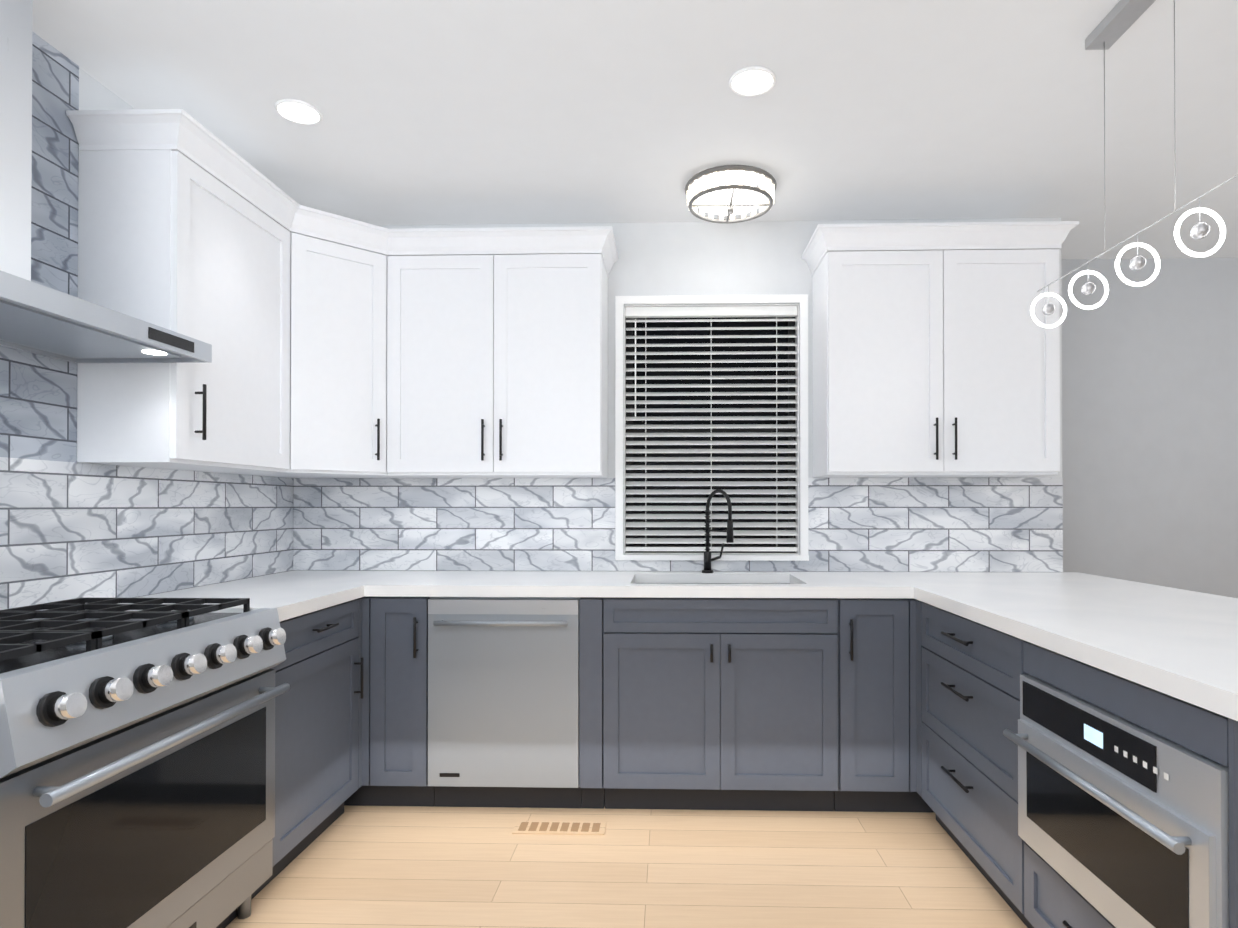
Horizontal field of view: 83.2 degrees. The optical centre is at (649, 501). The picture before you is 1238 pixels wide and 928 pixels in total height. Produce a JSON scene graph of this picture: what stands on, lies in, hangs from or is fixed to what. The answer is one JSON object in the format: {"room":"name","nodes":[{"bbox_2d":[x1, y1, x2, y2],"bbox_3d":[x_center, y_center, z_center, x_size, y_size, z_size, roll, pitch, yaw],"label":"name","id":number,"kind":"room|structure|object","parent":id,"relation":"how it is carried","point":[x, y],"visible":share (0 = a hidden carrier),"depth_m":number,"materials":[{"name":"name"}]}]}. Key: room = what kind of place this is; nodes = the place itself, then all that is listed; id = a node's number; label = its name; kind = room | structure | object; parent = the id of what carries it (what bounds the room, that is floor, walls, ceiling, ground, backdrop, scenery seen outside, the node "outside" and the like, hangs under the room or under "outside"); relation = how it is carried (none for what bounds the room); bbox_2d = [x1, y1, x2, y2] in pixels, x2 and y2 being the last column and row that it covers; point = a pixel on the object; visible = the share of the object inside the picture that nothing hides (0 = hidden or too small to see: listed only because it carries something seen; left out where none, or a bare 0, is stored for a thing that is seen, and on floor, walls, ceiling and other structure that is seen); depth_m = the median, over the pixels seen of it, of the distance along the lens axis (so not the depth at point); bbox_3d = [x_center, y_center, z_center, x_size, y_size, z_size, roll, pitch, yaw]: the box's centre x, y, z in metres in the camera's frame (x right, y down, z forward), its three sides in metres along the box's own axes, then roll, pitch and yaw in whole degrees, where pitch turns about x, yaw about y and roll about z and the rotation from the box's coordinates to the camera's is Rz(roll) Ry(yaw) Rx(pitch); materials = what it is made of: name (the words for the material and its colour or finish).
{"room":"kitchen","nodes":[
{"label":"kitchen","id":0,"kind":"room"},
{"bbox_2d":[77,68,283,477],"bbox_3d":[-1.892,-0.065,0.800,0.120,2.615,5.500,0,0,2],"label":"wall","id":1,"kind":"structure","parent":0,"point":[94,94],"depth_m":2.25,"materials":[{"name":"paint"}]},
{"bbox_2d":[0,0,211,362],"bbox_3d":[-1.581,-0.898,1.720,0.432,0.933,0.884,0,0,2],"label":"range hood","id":2,"kind":"object","parent":1,"relation":"attached to","point":[37,318],"visible":1,"depth_m":1.71,"materials":[{"name":"silver metal"}]},
{"bbox_2d":[0,31,293,609],"bbox_3d":[-1.800,-0.517,1.800,0.006,1.692,3.258,0,0,2],"label":"tile backsplash","id":3,"kind":"structure","parent":1,"relation":"attached to","point":[71,527],"depth_m":2.15,"materials":[{"name":"tile"}]},
{"bbox_2d":[77,150,290,471],"bbox_3d":[-1.607,-0.613,2.499,0.354,0.987,0.655,0,0,2],"label":"upper cabinet","id":4,"kind":"object","parent":1,"relation":"attached to","point":[176,241],"visible":0.98,"depth_m":2.21,"materials":[{"name":"white wood"}]},
{"bbox_2d":[215,232,407,477],"bbox_3d":[-1.466,-0.609,3.120,0.601,0.987,0.602,0,0,2],"label":"upper cabinet","id":5,"kind":"object","parent":1,"relation":"attached to","point":[338,360],"visible":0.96,"depth_m":2.95,"materials":[{"name":"white wood"}]},
{"bbox_2d":[225,806,1026,927],"bbox_3d":[1.364,1.294,0.986,6.620,0.100,6.070,0,0,2],"label":"floor","id":6,"kind":"structure","parent":0,"point":[407,867],"depth_m":2.34,"materials":[{"name":"brown wood"}]},
{"bbox_2d":[0,598,289,927],"bbox_3d":[-1.446,0.771,1.705,0.710,0.955,0.890,0,0,2],"label":"range","id":7,"kind":"object","parent":6,"relation":"on","point":[137,769],"visible":1,"depth_m":1.61,"materials":[{"name":"silver metal"}]},
{"bbox_2d":[251,598,362,899],"bbox_3d":[-1.456,0.816,2.488,0.656,0.875,0.665,0,0,2],"label":"base cabinet","id":8,"kind":"object","parent":6,"relation":"on","point":[318,740],"visible":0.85,"depth_m":2.45,"materials":[{"name":"grey wood"}]},
{"bbox_2d":[344,596,387,805],"bbox_3d":[-1.410,0.820,3.106,0.711,0.876,0.608,0,0,2],"label":"base cabinet","id":9,"kind":"object","parent":6,"relation":"on","point":[373,791],"depth_m":2.79,"materials":[{"name":"grey wood"}]},
{"bbox_2d":[118,582,373,621],"bbox_3d":[-1.454,0.356,2.467,0.660,0.045,0.618,0,0,2],"label":"countertop","id":10,"kind":"structure","parent":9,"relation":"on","point":[291,599],"depth_m":2.52,"materials":[{"name":"stone"}]},
{"bbox_2d":[228,570,1081,597],"bbox_3d":[0.132,0.360,3.059,3.798,0.045,0.623,0,0,2],"label":"countertop","id":11,"kind":"structure","parent":9,"relation":"on","point":[386,583],"depth_m":2.88,"materials":[{"name":"stone"}]},
{"bbox_2d":[637,583,784,583],"bbox_3d":[0.286,0.490,3.045,0.732,0.214,0.437,0,0,2],"label":"sink","id":12,"kind":"object","parent":11,"relation":"in","point":[710,583],"depth_m":3.26,"materials":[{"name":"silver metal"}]},
{"bbox_2d":[702,489,733,572],"bbox_3d":[0.312,0.141,3.228,0.138,0.394,0.187,0,0,2],"label":"faucet","id":13,"kind":"object","parent":11,"relation":"on","point":[708,559],"visible":1,"depth_m":3.28,"materials":[{"name":"black metal"}]},
{"bbox_2d":[388,597,434,806],"bbox_3d":[-1.023,0.820,3.095,0.285,0.876,0.608,0,0,2],"label":"base cabinet","id":14,"kind":"object","parent":6,"relation":"on","point":[395,705],"depth_m":2.80,"materials":[{"name":"grey wood"}]},
{"bbox_2d":[428,597,581,807],"bbox_3d":[-0.578,0.822,3.043,0.606,0.872,0.647,0,0,2],"label":"dishwasher","id":15,"kind":"object","parent":6,"relation":"on","point":[503,701],"visible":0.9,"depth_m":2.77,"materials":[{"name":"silver metal"}]},
{"bbox_2d":[512,821,606,834],"bbox_3d":[-0.345,1.251,2.669,0.350,0.007,0.100,0,0,2],"label":"floor vent","id":16,"kind":"object","parent":6,"relation":"in","point":[564,827],"visible":1,"depth_m":2.66,"materials":[{"name":"brown wood"}]},
{"bbox_2d":[603,583,837,810],"bbox_3d":[0.286,0.820,3.041,0.930,0.875,0.644,0,0,2],"label":"base cabinet","id":17,"kind":"object","parent":6,"relation":"on","point":[720,703],"visible":0.9,"depth_m":2.76,"materials":[{"name":"grey wood"}]},
{"bbox_2d":[834,598,934,812],"bbox_3d":[1.357,0.820,3.011,1.207,0.875,0.644,0,0,2],"label":"base cabinet","id":18,"kind":"object","parent":6,"relation":"on","point":[877,741],"visible":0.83,"depth_m":2.74,"materials":[{"name":"grey wood"}]},
{"bbox_2d":[874,572,1133,581],"bbox_3d":[1.526,0.360,3.009,1.008,0.045,0.390,0,0,2],"label":"countertop","id":19,"kind":"structure","parent":18,"relation":"on","point":[1085,577],"depth_m":3.17,"materials":[{"name":"stone"}]},
{"bbox_2d":[916,600,1033,927],"bbox_3d":[1.327,0.815,2.326,0.656,0.875,0.840,0,0,2],"label":"base cabinet","id":20,"kind":"object","parent":6,"relation":"on","point":[969,672],"visible":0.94,"depth_m":2.24,"materials":[{"name":"grey wood"}]},
{"bbox_2d":[1023,642,1237,927],"bbox_3d":[1.306,0.810,1.544,0.656,0.875,0.715,0,0,2],"label":"base cabinet","id":21,"kind":"object","parent":6,"relation":"on","point":[1053,898],"visible":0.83,"depth_m":1.53,"materials":[{"name":"grey wood"}]},
{"bbox_2d":[906,582,1237,720],"bbox_3d":[1.496,0.353,1.924,1.008,0.045,1.540,0,0,2],"label":"countertop","id":22,"kind":"structure","parent":21,"relation":"on","point":[1181,644],"depth_m":1.88,"materials":[{"name":"stone"}]},
{"bbox_2d":[1003,675,1228,927],"bbox_3d":[1.273,0.697,1.551,0.661,0.457,0.695,0,0,2],"label":"microwave","id":23,"kind":"object","parent":21,"relation":"in","point":[1123,823],"visible":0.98,"depth_m":1.46,"materials":[{"name":"silver metal"}]},
{"bbox_2d":[32,0,1237,258],"bbox_3d":[1.364,-1.421,1.004,6.620,0.100,6.070,0,0,2],"label":"ceiling","id":24,"kind":"structure","parent":0,"point":[452,112],"depth_m":2.38,"materials":[{"name":"paint"}]},
{"bbox_2d":[274,99,322,124],"bbox_3d":[-1.224,-1.356,2.428,0.152,0.010,0.152,0,0,2],"label":"recessed light","id":25,"kind":"object","parent":24,"relation":"in","point":[298,111],"visible":1,"depth_m":2.42,"materials":[{"name":"white plastic"}]},
{"bbox_2d":[685,165,776,223],"bbox_3d":[0.345,-1.294,2.982,0.392,0.125,0.392,0,0,2],"label":"flush-mount light","id":26,"kind":"object","parent":24,"relation":"attached to","point":[731,191],"visible":1,"depth_m":2.92,"materials":[{"name":"white glass"}]},
{"bbox_2d":[729,66,775,96],"bbox_3d":[0.331,-1.357,2.254,0.152,0.010,0.152,0,0,2],"label":"recessed light","id":27,"kind":"object","parent":24,"relation":"in","point":[751,81],"visible":0.98,"depth_m":2.25,"materials":[{"name":"white plastic"}]},
{"bbox_2d":[1031,0,1237,327],"bbox_3d":[1.308,-0.972,1.663,0.118,0.785,1.450,0,0,2],"label":"pendant light","id":28,"kind":"object","parent":24,"relation":"hanging from","point":[1115,24],"visible":1,"depth_m":1.90,"materials":[{"name":"metal"}]},
{"bbox_2d":[380,218,1061,554],"bbox_3d":[0.106,-0.047,3.436,3.730,2.615,0.120,0,0,2],"label":"wall","id":29,"kind":"structure","parent":0,"point":[708,258],"depth_m":3.38,"materials":[{"name":"paint"}]},
{"bbox_2d":[387,254,607,477],"bbox_3d":[-0.687,-0.608,3.217,0.953,0.987,0.364,0,0,2],"label":"upper cabinet","id":30,"kind":"object","parent":29,"relation":"attached to","point":[497,366],"visible":0.98,"depth_m":3.08,"materials":[{"name":"white wood"}]},
{"bbox_2d":[66,109,1078,277],"bbox_3d":[0.024,-1.141,2.730,3.580,0.097,1.305,0,0,2],"label":"crown molding","id":31,"kind":"structure","parent":29,"relation":"attached to","point":[185,134],"depth_m":2.98,"materials":[{"name":"white wood"}]},
{"bbox_2d":[293,477,1062,571],"bbox_3d":[0.108,0.113,3.369,3.717,0.452,0.006,0,0,2],"label":"tile backsplash","id":32,"kind":"structure","parent":29,"relation":"attached to","point":[854,524],"depth_m":3.38,"materials":[{"name":"tile"}]},
{"bbox_2d":[615,294,808,560],"bbox_3d":[0.298,-0.354,3.415,0.927,1.278,0.146,0,0,2],"label":"window","id":33,"kind":"structure","parent":29,"relation":"in","point":[621,358],"depth_m":3.45,"materials":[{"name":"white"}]},
{"bbox_2d":[625,306,797,550],"bbox_3d":[0.298,-0.352,3.399,0.835,1.191,0.061,0,0,2],"label":"blind","id":34,"kind":"object","parent":33,"relation":"attached to","point":[714,312],"visible":0.92,"depth_m":3.40,"materials":[{"name":"white plastic"}]},
{"bbox_2d":[812,249,1059,477],"bbox_3d":[1.276,-0.608,3.163,0.995,0.987,0.364,0,0,2],"label":"upper cabinet","id":35,"kind":"object","parent":29,"relation":"attached to","point":[936,363],"visible":1,"depth_m":3.02,"materials":[{"name":"white wood"}]},
{"bbox_2d":[1061,258,1237,597],"bbox_3d":[3.311,-0.044,3.917,2.890,2.615,0.120,0,0,2],"label":"wall","id":36,"kind":"structure","parent":0,"point":[1150,428],"depth_m":3.87,"materials":[{"name":"paint"}]}
]}

